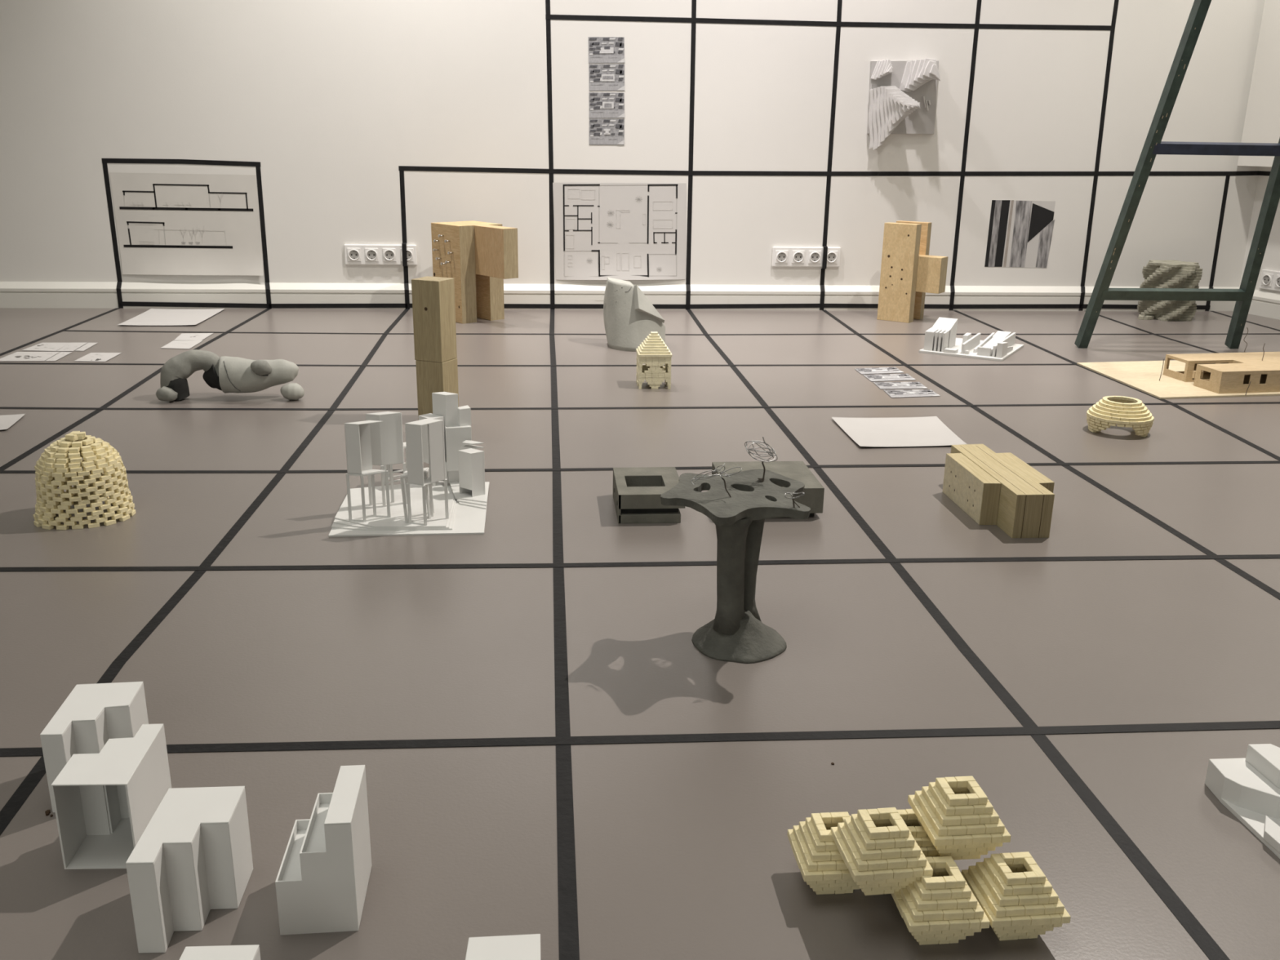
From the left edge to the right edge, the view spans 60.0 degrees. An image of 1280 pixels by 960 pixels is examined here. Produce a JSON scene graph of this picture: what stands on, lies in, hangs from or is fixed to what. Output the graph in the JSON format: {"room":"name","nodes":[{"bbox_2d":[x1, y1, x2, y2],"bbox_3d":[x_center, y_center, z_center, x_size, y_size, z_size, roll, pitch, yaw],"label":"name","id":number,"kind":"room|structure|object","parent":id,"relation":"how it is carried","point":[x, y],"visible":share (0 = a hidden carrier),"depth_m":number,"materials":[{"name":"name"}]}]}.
{"room":"architecture exhibition room","nodes":[
{"label":"architecture exhibition room","id":0,"kind":"room"},
{"bbox_2d":[0,0,1264,287],"bbox_3d":[-0.582,-2.202,4.428,8.800,3.000,0.200,-1,17,-5],"label":"wall","id":1,"kind":"structure","parent":0,"point":[330,97],"depth_m":4.59,"materials":[{"name":"paint"}]},
{"bbox_2d":[102,163,123,308],"bbox_3d":[-2.159,-1.001,4.543,0.024,0.590,0.032,-1,17,-5],"label":"tape strip","id":2,"kind":"object","parent":1,"relation":"attached to","point":[104,165],"visible":1,"depth_m":4.56,"materials":[{"name":"black plastic"}]},
{"bbox_2d":[101,158,260,166],"bbox_3d":[-1.858,-1.287,4.497,0.624,0.026,0.001,-1,17,-5],"label":"tape strip","id":3,"kind":"object","parent":1,"relation":"attached to","point":[104,160],"visible":1,"depth_m":4.50,"materials":[{"name":"black plastic"}]},
{"bbox_2d":[109,172,262,275],"bbox_3d":[-1.860,-1.048,4.561,0.578,0.408,0.018,-1,17,-5],"label":"drawing","id":4,"kind":"object","parent":1,"relation":"attached to","point":[166,224],"visible":1,"depth_m":4.57,"materials":[{"name":"paper"}]},
{"bbox_2d":[255,166,271,308],"bbox_3d":[-1.559,-1.005,4.593,0.021,0.586,0.036,-4,18,-15],"label":"tape strip","id":5,"kind":"object","parent":1,"relation":"attached to","point":[257,168],"visible":1,"depth_m":4.61,"materials":[{"name":"black plastic"}]},
{"bbox_2d":[343,244,417,265],"bbox_3d":[-1.089,-0.946,4.659,0.298,0.083,0.020,-1,17,-5],"label":"strip","id":6,"kind":"object","parent":1,"relation":"attached to","point":[354,254],"visible":1,"depth_m":4.65,"materials":[{"name":"plastic"}]},
{"bbox_2d":[346,248,360,261],"bbox_3d":[-1.198,-0.944,4.646,0.055,0.055,0.003,-1,17,-5],"label":"socket","id":7,"kind":"object","parent":6,"relation":"attached to","point":[353,254],"depth_m":4.64,"materials":[{"name":"plastic"}]},
{"bbox_2d":[364,248,378,261],"bbox_3d":[-1.125,-0.944,4.652,0.055,0.055,0.003,-1,17,-5],"label":"socket","id":8,"kind":"object","parent":6,"relation":"attached to","point":[371,254],"depth_m":4.65,"materials":[{"name":"plastic"}]},
{"bbox_2d":[382,248,396,262],"bbox_3d":[-1.052,-0.945,4.658,0.055,0.055,0.003,-1,17,-5],"label":"socket","id":9,"kind":"object","parent":6,"relation":"attached to","point":[389,255],"depth_m":4.66,"materials":[{"name":"plastic"}]},
{"bbox_2d":[400,248,413,262],"bbox_3d":[-0.980,-0.946,4.664,0.055,0.055,0.003,-1,17,-5],"label":"socket","id":10,"kind":"object","parent":6,"relation":"attached to","point":[410,251],"depth_m":4.66,"materials":[{"name":"plastic"}]},
{"bbox_2d":[399,170,409,308],"bbox_3d":[-0.986,-1.005,4.642,0.022,0.575,0.032,-1,17,-5],"label":"tape strip","id":11,"kind":"object","parent":1,"relation":"attached to","point":[401,172],"visible":1,"depth_m":4.65,"materials":[{"name":"black plastic"}]},
{"bbox_2d":[545,0,555,309],"bbox_3d":[-0.372,-1.390,4.576,0.029,1.367,0.032,-1,17,-5],"label":"tape strip","id":12,"kind":"object","parent":1,"relation":"attached to","point":[547,2],"visible":1,"depth_m":4.60,"materials":[{"name":"black plastic"}]},
{"bbox_2d":[588,36,624,63],"bbox_3d":[-0.136,-1.744,4.502,0.148,0.103,0.002,-1,17,-5],"label":"print","id":13,"kind":"object","parent":1,"relation":"attached to","point":[602,50],"visible":1,"depth_m":4.50},
{"bbox_2d":[588,63,624,91],"bbox_3d":[-0.136,-1.644,4.532,0.147,0.106,0.002,-1,17,-5],"label":"print","id":14,"kind":"object","parent":1,"relation":"attached to","point":[601,77],"visible":1,"depth_m":4.53},
{"bbox_2d":[588,92,624,118],"bbox_3d":[-0.137,-1.540,4.564,0.147,0.102,0.002,-1,17,-5],"label":"print","id":15,"kind":"object","parent":1,"relation":"attached to","point":[602,104],"visible":1,"depth_m":4.56},
{"bbox_2d":[589,118,624,145],"bbox_3d":[-0.138,-1.442,4.594,0.146,0.104,0.003,-1,17,-5],"label":"print","id":16,"kind":"object","parent":1,"relation":"attached to","point":[602,131],"visible":1,"depth_m":4.59},
{"bbox_2d":[0,281,1239,311],"bbox_3d":[-1.134,-0.779,4.700,7.715,0.104,0.031,-1,17,-5],"label":"baseboard","id":17,"kind":"structure","parent":1,"relation":"attached to","point":[83,295],"depth_m":4.75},
{"bbox_2d":[552,182,686,279],"bbox_3d":[-0.083,-1.053,4.712,0.570,0.406,0.016,-1,17,-5],"label":"floor plan","id":18,"kind":"object","parent":1,"relation":"attached to","point":[622,231],"depth_m":4.72,"materials":[{"name":"white paper"}]},
{"bbox_2d":[118,301,1210,309],"bbox_3d":[0.202,-0.753,4.806,4.752,0.027,0.001,-1,17,-5],"label":"tape strip","id":19,"kind":"object","parent":1,"relation":"attached to","point":[124,303],"visible":0.86,"depth_m":4.81,"materials":[{"name":"black plastic"}]},
{"bbox_2d":[685,0,696,309],"bbox_3d":[0.214,-1.403,4.622,0.027,1.382,0.032,-1,17,-5],"label":"tape strip","id":20,"kind":"object","parent":1,"relation":"attached to","point":[693,2],"visible":1,"depth_m":4.64,"materials":[{"name":"black plastic"}]},
{"bbox_2d":[771,246,840,266],"bbox_3d":[0.721,-0.966,4.807,0.298,0.083,0.020,-1,17,-5],"label":"strip","id":21,"kind":"object","parent":1,"relation":"attached to","point":[781,256],"visible":1,"depth_m":4.80,"materials":[{"name":"plastic"}]},
{"bbox_2d":[775,250,788,263],"bbox_3d":[0.612,-0.964,4.795,0.055,0.055,0.003,-1,17,-5],"label":"socket","id":22,"kind":"object","parent":21,"relation":"attached to","point":[781,256],"depth_m":4.79,"materials":[{"name":"plastic"}]},
{"bbox_2d":[791,250,804,263],"bbox_3d":[0.685,-0.965,4.801,0.055,0.055,0.003,-1,17,-5],"label":"socket","id":23,"kind":"object","parent":21,"relation":"attached to","point":[797,256],"depth_m":4.80,"materials":[{"name":"plastic"}]},
{"bbox_2d":[808,250,821,263],"bbox_3d":[0.758,-0.966,4.807,0.055,0.055,0.003,-1,17,-5],"label":"socket","id":24,"kind":"object","parent":21,"relation":"attached to","point":[814,256],"depth_m":4.80,"materials":[{"name":"plastic"}]},
{"bbox_2d":[826,250,838,263],"bbox_3d":[0.831,-0.966,4.813,0.055,0.055,0.003,-1,17,-5],"label":"socket","id":25,"kind":"object","parent":21,"relation":"attached to","point":[832,255],"depth_m":4.81,"materials":[{"name":"plastic"}]},
{"bbox_2d":[398,165,1259,176],"bbox_3d":[0.861,-1.313,4.721,3.724,0.049,0.001,-1,17,-5],"label":"tape strip","id":26,"kind":"object","parent":1,"relation":"attached to","point":[400,167],"visible":1,"depth_m":4.71,"materials":[{"name":"black plastic"}]},
{"bbox_2d":[545,14,1115,30],"bbox_3d":[0.804,-1.873,4.543,2.373,0.029,0.001,-1,17,-5],"label":"tape strip","id":27,"kind":"object","parent":1,"relation":"attached to","point":[574,17],"visible":1,"depth_m":4.54,"materials":[{"name":"black plastic"}]},
{"bbox_2d":[819,0,842,310],"bbox_3d":[0.807,-1.416,4.668,0.023,1.398,0.032,-1,17,-5],"label":"tape strip","id":28,"kind":"object","parent":1,"relation":"attached to","point":[839,2],"visible":1,"depth_m":4.69,"materials":[{"name":"black plastic"}]},
{"bbox_2d":[866,57,940,149],"bbox_3d":[1.104,-1.552,4.587,0.292,0.361,0.154,-1,17,-5],"label":"relief","id":29,"kind":"object","parent":1,"relation":"attached to","point":[902,94],"visible":1,"depth_m":4.61,"materials":[{"name":"white paint"}]},
{"bbox_2d":[949,0,982,310],"bbox_3d":[1.388,-1.429,4.713,0.024,1.413,0.032,-1,17,-5],"label":"tape strip","id":30,"kind":"object","parent":1,"relation":"attached to","point":[979,2],"visible":1,"depth_m":4.74,"materials":[{"name":"black plastic"}]},
{"bbox_2d":[984,200,1055,267],"bbox_3d":[1.668,-1.077,4.863,0.295,0.291,0.001,-1,17,-5],"label":"print","id":31,"kind":"object","parent":1,"relation":"attached to","point":[1020,235],"visible":1,"depth_m":4.86,"materials":[{"name":"white paper"}]},
{"bbox_2d":[1078,0,1119,311],"bbox_3d":[1.979,-1.442,4.760,0.034,1.428,0.033,-1,17,-5],"label":"tape strip","id":32,"kind":"object","parent":1,"relation":"attached to","point":[1116,2],"visible":1,"depth_m":4.79,"materials":[{"name":"black plastic"}]},
{"bbox_2d":[1204,175,1230,311],"bbox_3d":[2.571,-1.049,4.933,0.024,0.592,0.044,7,18,18],"label":"tape strip","id":33,"kind":"object","parent":1,"relation":"attached to","point":[1227,179],"visible":0.75,"depth_m":4.94,"materials":[{"name":"black plastic"}]},
{"bbox_2d":[0,307,1279,959],"bbox_3d":[-0.287,0.430,1.172,8.800,0.100,8.000,-1,17,-5],"label":"floor","id":34,"kind":"structure","parent":0,"point":[684,851],"depth_m":1.65,"materials":[{"name":"plastic"}]},
{"bbox_2d":[0,413,25,430],"bbox_3d":[-1.669,-0.139,2.767,0.203,0.003,0.174,-3,18,-13],"label":"paper sheet","id":35,"kind":"object","parent":34,"relation":"on","point":[6,421],"visible":1,"depth_m":2.81,"materials":[{"name":"white paper"}]},
{"bbox_2d":[0,351,59,360],"bbox_3d":[-1.985,-0.402,3.609,0.154,0.001,0.161,-1,17,-5],"label":"sketch sheet","id":36,"kind":"object","parent":34,"relation":"on","point":[18,356],"visible":1,"depth_m":3.60,"materials":[{"name":"paper"}]},
{"bbox_2d":[22,342,69,351],"bbox_3d":[-2.013,-0.453,3.771,0.117,0.001,0.161,-1,17,-5],"label":"sketch sheet","id":37,"kind":"object","parent":34,"relation":"on","point":[42,346],"visible":1,"depth_m":3.76,"materials":[{"name":"paper"}]},
{"bbox_2d":[44,809,53,817],"bbox_3d":[-0.641,0.362,1.202,0.006,0.002,0.013,-14,23,-40],"label":"crumb","id":38,"kind":"object","parent":34,"relation":"on","point":[47,812],"visible":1,"depth_m":1.20,"materials":[{"name":"black"}]},
{"bbox_2d":[45,351,71,360],"bbox_3d":[-1.897,-0.403,3.616,0.038,0.001,0.161,-1,17,-7],"label":"sketch sheet","id":39,"kind":"object","parent":34,"relation":"on","point":[61,354],"visible":1,"depth_m":3.62,"materials":[{"name":"paper"}]},
{"bbox_2d":[0,307,118,355],"bbox_3d":[-2.094,-0.420,3.664,0.025,0.001,2.041,-1,17,-5],"label":"tape strip","id":40,"kind":"object","parent":34,"relation":"on","point":[116,308],"visible":1,"depth_m":4.02,"materials":[{"name":"black plastic"}]},
{"bbox_2d":[57,342,87,351],"bbox_3d":[-1.936,-0.454,3.778,0.058,0.001,0.168,-2,17,-10],"label":"sketch sheet","id":41,"kind":"object","parent":34,"relation":"on","point":[71,346],"visible":1,"depth_m":3.78,"materials":[{"name":"paper"}]},
{"bbox_2d":[33,431,136,529],"bbox_3d":[-1.063,-0.011,2.116,0.174,0.164,0.176,-1,17,-5],"label":"dome","id":42,"kind":"object","parent":34,"relation":"on","point":[60,466],"visible":1,"depth_m":2.06,"materials":[{"name":"beige paint"}]},
{"bbox_2d":[75,342,97,351],"bbox_3d":[-1.889,-0.454,3.781,0.032,0.001,0.160,-2,17,-8],"label":"sketch sheet","id":43,"kind":"object","parent":34,"relation":"on","point":[87,345],"visible":1,"depth_m":3.78,"materials":[{"name":"paper"}]},
{"bbox_2d":[40,681,148,813],"bbox_3d":[-0.611,0.298,1.250,0.077,0.096,0.118,-1,17,-5],"label":"model","id":44,"kind":"object","parent":34,"relation":"on","point":[91,715],"visible":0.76,"depth_m":1.23},
{"bbox_2d":[74,352,121,361],"bbox_3d":[-1.766,-0.401,3.614,0.102,0.001,0.156,-1,17,-5],"label":"sketch sheet","id":45,"kind":"object","parent":34,"relation":"on","point":[91,357],"visible":1,"depth_m":3.61,"materials":[{"name":"paper"}]},
{"bbox_2d":[50,724,171,869],"bbox_3d":[-0.546,0.328,1.156,0.074,0.097,0.118,-1,17,-5],"label":"model","id":46,"kind":"object","parent":34,"relation":"on","point":[104,802],"visible":0.94,"depth_m":1.14},
{"bbox_2d":[0,308,271,470],"bbox_3d":[-1.456,-0.254,3.159,0.042,0.001,3.156,0,17,-4],"label":"tape strip","id":47,"kind":"object","parent":34,"relation":"on","point":[43,443],"visible":0.82,"depth_m":2.93,"materials":[{"name":"black plastic"}]},
{"bbox_2d":[118,308,224,325],"bbox_3d":[-1.855,-0.648,4.403,0.298,0.004,0.417,-1,17,-5],"label":"paper sheet","id":48,"kind":"object","parent":34,"relation":"on","point":[153,317],"visible":1,"depth_m":4.39,"materials":[{"name":"white paper"}]},
{"bbox_2d":[161,340,202,348],"bbox_3d":[-1.590,-0.469,3.846,0.102,0.001,0.161,-1,17,-5],"label":"sketch sheet","id":49,"kind":"object","parent":34,"relation":"on","point":[175,344],"visible":1,"depth_m":3.85,"materials":[{"name":"paper"}]},
{"bbox_2d":[125,786,253,952],"bbox_3d":[-0.421,0.364,1.046,0.073,0.096,0.118,-1,17,-5],"label":"model","id":50,"kind":"object","parent":34,"relation":"on","point":[193,858],"visible":1,"depth_m":1.03},
{"bbox_2d":[173,333,213,340],"bbox_3d":[-1.615,-0.516,3.996,0.112,0.001,0.157,-1,17,-5],"label":"sketch sheet","id":51,"kind":"object","parent":34,"relation":"on","point":[184,336],"visible":1,"depth_m":4.00,"materials":[{"name":"paper"}]},
{"bbox_2d":[0,308,409,835],"bbox_3d":[-0.827,-0.150,2.854,0.041,0.001,3.920,-1,17,-5],"label":"tape strip","id":52,"kind":"object","parent":34,"relation":"on","point":[37,773],"visible":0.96,"depth_m":1.78,"materials":[{"name":"black plastic"}]},
{"bbox_2d":[179,944,260,959],"bbox_3d":[-0.330,0.420,0.869,0.059,0.096,0.048,-1,17,-5],"label":"box","id":53,"kind":"object","parent":34,"relation":"on","point":[222,952],"visible":1,"depth_m":0.87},
{"bbox_2d":[155,349,298,401],"bbox_3d":[-1.137,-0.291,3.067,0.370,0.135,0.130,-1,17,-5],"label":"sculpture","id":54,"kind":"object","parent":34,"relation":"on","point":[226,374],"visible":1,"depth_m":3.04,"materials":[{"name":"concrete"}]},
{"bbox_2d":[280,382,304,399],"bbox_3d":[-0.964,-0.245,3.074,0.063,0.049,0.048,-1,17,-5],"label":"ball","id":55,"kind":"object","parent":34,"relation":"on","point":[291,391],"visible":1,"depth_m":3.06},
{"bbox_2d":[275,764,372,935],"bbox_3d":[-0.302,0.351,1.060,0.073,0.117,0.098,-1,17,-5],"label":"model","id":56,"kind":"structure","parent":34,"relation":"on","point":[322,881],"depth_m":1.03},
{"bbox_2d":[328,391,489,537],"bbox_3d":[-0.449,-0.047,2.195,0.291,0.204,0.361,-1,17,-5],"label":"model","id":57,"kind":"object","parent":34,"relation":"on","point":[437,504],"visible":1,"depth_m":2.14},
{"bbox_2d":[411,275,458,418],"bbox_3d":[-0.522,-0.331,2.839,0.082,0.364,0.075,8,18,21],"label":"model","id":58,"kind":"structure","parent":34,"relation":"on","point":[433,306],"depth_m":2.80},
{"bbox_2d":[431,221,518,324],"bbox_3d":[-0.633,-0.812,4.370,0.222,0.376,0.400,-14,23,-40],"label":"tower","id":59,"kind":"object","parent":34,"relation":"on","point":[478,255],"visible":0.98,"depth_m":4.33,"materials":[{"name":"brown wood"}]},
{"bbox_2d":[465,933,540,959],"bbox_3d":[-0.108,0.423,0.872,0.061,0.096,0.072,-1,17,-5],"label":"box","id":60,"kind":"object","parent":34,"relation":"on","point":[516,947],"visible":1,"depth_m":0.88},
{"bbox_2d":[0,362,1077,366],"bbox_3d":[0.071,-0.379,3.638,4.419,0.001,0.058,0,17,-4],"label":"tape strip","id":61,"kind":"object","parent":34,"relation":"on","point":[0,362],"visible":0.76,"depth_m":3.59,"materials":[{"name":"black plastic"}]},
{"bbox_2d":[549,309,579,959],"bbox_3d":[-0.217,-0.141,2.854,0.028,0.001,4.045,-1,17,-5],"label":"tape strip","id":62,"kind":"object","parent":34,"relation":"on","point":[568,930],"visible":1,"depth_m":1.39,"materials":[{"name":"black plastic"}]},
{"bbox_2d":[603,276,665,351],"bbox_3d":[-0.017,-0.583,3.896,0.215,0.236,0.170,-1,17,-5],"label":"abstract sculpture","id":63,"kind":"object","parent":34,"relation":"on","point":[629,317],"visible":0.91,"depth_m":3.85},
{"bbox_2d":[0,720,1279,756],"bbox_3d":[0.025,0.320,1.373,1.690,0.001,0.021,0,17,-4],"label":"tape strip","id":64,"kind":"object","parent":34,"relation":"on","point":[272,746],"visible":0.84,"depth_m":1.37,"materials":[{"name":"black plastic"}]},
{"bbox_2d":[0,554,1279,571],"bbox_3d":[0.021,0.146,1.936,2.364,0.001,0.027,0,17,-4],"label":"tape strip","id":65,"kind":"object","parent":34,"relation":"on","point":[1247,556],"visible":0.93,"depth_m":1.93,"materials":[{"name":"black plastic"}]},
{"bbox_2d":[0,460,1279,473],"bbox_3d":[0.037,-0.028,2.498,3.058,0.001,0.038,0,17,-4],"label":"tape strip","id":66,"kind":"object","parent":34,"relation":"on","point":[1277,461],"visible":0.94,"depth_m":2.50,"materials":[{"name":"black plastic"}]},
{"bbox_2d":[0,401,1279,409],"bbox_3d":[0.066,-0.205,3.073,3.733,0.001,0.061,-1,17,-5],"label":"tape strip","id":67,"kind":"object","parent":34,"relation":"on","point":[1172,403],"visible":0.96,"depth_m":3.04,"materials":[{"name":"black plastic"}]},
{"bbox_2d":[613,466,684,523],"bbox_3d":[0.015,0.029,2.219,0.130,0.058,0.184,-1,17,-5],"label":"model","id":68,"kind":"object","parent":34,"relation":"on","point":[637,491],"visible":0.88,"depth_m":2.15},
{"bbox_2d":[635,331,672,389],"bbox_3d":[0.041,-0.360,3.304,0.099,0.161,0.099,-1,17,-5],"label":"house","id":69,"kind":"object","parent":34,"relation":"on","point":[653,352],"visible":1,"depth_m":3.27,"materials":[{"name":"paint"}]},
{"bbox_2d":[60,329,1279,335],"bbox_3d":[0.256,-0.559,4.229,4.776,0.001,0.073,0,17,-4],"label":"tape strip","id":70,"kind":"object","parent":34,"relation":"on","point":[63,330],"visible":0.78,"depth_m":4.16,"materials":[{"name":"black plastic"}]},
{"bbox_2d":[660,436,810,663],"bbox_3d":[0.135,0.092,1.617,0.218,0.295,0.224,-1,17,-5],"label":"sculpture","id":71,"kind":"object","parent":34,"relation":"on","point":[739,504],"visible":1,"depth_m":1.59,"materials":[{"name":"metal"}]},
{"bbox_2d":[711,461,824,516],"bbox_3d":[0.255,0.019,2.255,0.194,0.063,0.190,-1,17,-5],"label":"concrete slab","id":72,"kind":"object","parent":34,"relation":"on","point":[813,498],"visible":0.45,"depth_m":2.26,"materials":[{"name":"grey concrete"}]},
{"bbox_2d":[854,366,903,373],"bbox_3d":[0.772,-0.355,3.592,0.160,0.001,0.092,-3,18,-13],"label":"print","id":73,"kind":"object","parent":34,"relation":"on","point":[876,370],"visible":1,"depth_m":3.59},
{"bbox_2d":[863,373,915,381],"bbox_3d":[0.785,-0.323,3.488,0.150,0.001,0.116,-1,17,-5],"label":"print","id":74,"kind":"object","parent":34,"relation":"on","point":[882,377],"visible":1,"depth_m":3.48},
{"bbox_2d":[831,416,966,446],"bbox_3d":[0.664,-0.124,2.831,0.291,0.005,0.296,-1,17,-5],"label":"paper sheet","id":75,"kind":"object","parent":34,"relation":"on","point":[928,431],"visible":0.98,"depth_m":2.83,"materials":[{"name":"white paper"}]},
{"bbox_2d":[873,382,927,389],"bbox_3d":[0.792,-0.289,3.378,0.150,0.001,0.099,-1,17,-5],"label":"print","id":76,"kind":"object","parent":34,"relation":"on","point":[882,385],"visible":1,"depth_m":3.38},
{"bbox_2d":[883,389,940,397],"bbox_3d":[0.801,-0.255,3.270,0.152,0.001,0.105,-1,17,-5],"label":"print","id":77,"kind":"object","parent":34,"relation":"on","point":[892,393],"visible":1,"depth_m":3.27},
{"bbox_2d":[876,220,948,323],"bbox_3d":[1.133,-0.855,4.565,0.236,0.395,0.160,12,21,33],"label":"tower","id":78,"kind":"object","parent":34,"relation":"on","point":[908,272],"visible":1,"depth_m":4.52,"materials":[{"name":"brown wood"}]},
{"bbox_2d":[786,775,1071,945],"bbox_3d":[0.272,0.357,1.066,0.232,0.118,0.156,-1,17,-5],"label":"cluster","id":79,"kind":"object","parent":34,"relation":"on","point":[908,855],"visible":1,"depth_m":1.03,"materials":[{"name":"beige paint"}]},
{"bbox_2d":[686,309,1230,959],"bbox_3d":[0.370,-0.141,2.885,0.030,0.001,4.086,-1,17,-5],"label":"tape strip","id":80,"kind":"object","parent":34,"relation":"on","point":[1197,932],"visible":1,"depth_m":1.39,"materials":[{"name":"black plastic"}]},
{"bbox_2d":[919,317,1023,361],"bbox_3d":[1.195,-0.519,3.972,0.288,0.105,0.340,11,20,29],"label":"model","id":81,"kind":"object","parent":34,"relation":"on","point":[940,339],"visible":1,"depth_m":3.91},
{"bbox_2d":[942,444,1054,537],"bbox_3d":[0.723,0.016,2.248,0.142,0.086,0.357,-1,17,-5],"label":"block","id":82,"kind":"object","parent":34,"relation":"on","point":[1002,490],"visible":1,"depth_m":2.15,"materials":[{"name":"beige wood"}]},
{"bbox_2d":[822,310,1279,599],"bbox_3d":[0.938,-0.231,3.204,0.041,0.001,3.539,-1,17,-5],"label":"tape strip","id":83,"kind":"object","parent":34,"relation":"on","point":[1275,593],"visible":1,"depth_m":2.42,"materials":[{"name":"black plastic"}]},
{"bbox_2d":[952,310,1279,460],"bbox_3d":[1.478,-0.400,3.779,0.060,0.001,2.442,0,17,-3],"label":"tape strip","id":84,"kind":"object","parent":34,"relation":"on","point":[1195,415],"visible":0.8,"depth_m":3.16,"materials":[{"name":"black plastic"}]},
{"bbox_2d":[1086,395,1154,436],"bbox_3d":[1.240,-0.166,2.864,0.161,0.084,0.160,-1,17,-5],"label":"model","id":85,"kind":"object","parent":34,"relation":"on","point":[1113,411],"visible":1,"depth_m":2.81,"materials":[{"name":"beige paint"}]},
{"bbox_2d":[1084,310,1218,353],"bbox_3d":[2.046,-0.549,4.287,0.047,0.001,1.492,-1,17,-5],"label":"tape strip","id":86,"kind":"object","parent":34,"relation":"on","point":[1084,310],"visible":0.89,"depth_m":4.34,"materials":[{"name":"black plastic"}]},
{"bbox_2d":[1137,259,1202,321],"bbox_3d":[2.274,-0.816,4.766,0.235,0.235,0.239,7,18,18],"label":"sculpture","id":87,"kind":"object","parent":34,"relation":"on","point":[1157,273],"depth_m":4.70,"materials":[{"name":"concrete"}]},
{"bbox_2d":[1074,0,1279,348],"bbox_3d":[1.927,-1.201,3.629,0.603,1.630,0.488,-1,17,-5],"label":"step ladder","id":88,"kind":"object","parent":34,"relation":"on","point":[1153,145],"visible":1,"depth_m":3.80,"materials":[{"name":"metal"}]},
{"bbox_2d":[1076,327,1279,399],"bbox_3d":[1.885,-0.404,3.548,0.782,0.155,0.606,-1,17,-5],"label":"model","id":89,"kind":"object","parent":34,"relation":"on","point":[1220,375],"visible":1,"depth_m":3.44},
{"bbox_2d":[1204,743,1279,858],"bbox_3d":[0.742,0.356,1.203,0.158,0.054,0.222,-1,17,-5],"label":"model","id":90,"kind":"object","parent":34,"relation":"on","point":[1249,787],"visible":1,"depth_m":1.24},
{"bbox_2d":[1210,311,1279,331],"bbox_3d":[2.588,-0.667,4.697,0.025,0.001,0.676,0,17,-2],"label":"tape strip","id":91,"kind":"object","parent":34,"relation":"on","point":[1211,311],"visible":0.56,"depth_m":4.69,"materials":[{"name":"black plastic"}]},
{"bbox_2d":[1239,166,1279,293],"bbox_3d":[3.589,-1.469,2.262,0.200,3.000,5.200,-4,18,-17],"label":"wall","id":92,"kind":"structure","parent":0,"point":[1271,260],"depth_m":4.86,"materials":[{"name":"paint"}]},
{"bbox_2d":[1235,287,1279,319],"bbox_3d":[3.428,-0.106,2.747,0.031,0.104,5.000,-4,18,-17],"label":"baseboard","id":93,"kind":"structure","parent":92,"relation":"attached to","point":[1264,304],"depth_m":4.85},
{"bbox_2d":[1237,0,1279,166],"bbox_3d":[3.438,-1.760,2.122,0.125,2.370,5.200,-4,18,-17],"label":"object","id":94,"kind":"structure","parent":92,"relation":"attached to","point":[1262,119],"depth_m":4.66,"materials":[{"name":"paint"}]},
{"bbox_2d":[1258,171,1270,175],"bbox_3d":[2.863,-1.202,4.414,0.001,0.022,1.000,-4,18,-17],"label":"tape strip","id":95,"kind":"object","parent":92,"relation":"attached to","point":[1260,173],"visible":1,"depth_m":4.84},
{"bbox_2d":[1258,269,1279,291],"bbox_3d":[2.780,-0.845,4.754,0.020,0.083,0.298,-4,18,-17],"label":"power outlet","id":96,"kind":"object","parent":92,"relation":"attached to","point":[1269,279],"visible":1,"depth_m":4.84,"materials":[{"name":"plastic"}]},
{"bbox_2d":[1261,272,1273,286],"bbox_3d":[2.744,-0.876,4.853,0.003,0.055,0.055,-4,18,-17],"label":"socket","id":97,"kind":"object","parent":96,"relation":"attached to","point":[1267,278],"depth_m":4.85,"materials":[{"name":"plastic"}]},
{"bbox_2d":[1274,275,1279,288],"bbox_3d":[2.765,-0.855,4.787,0.003,0.055,0.055,-4,18,-17],"label":"socket","id":98,"kind":"object","parent":96,"relation":"attached to","point":[1277,277],"depth_m":4.80,"materials":[{"name":"plastic"}]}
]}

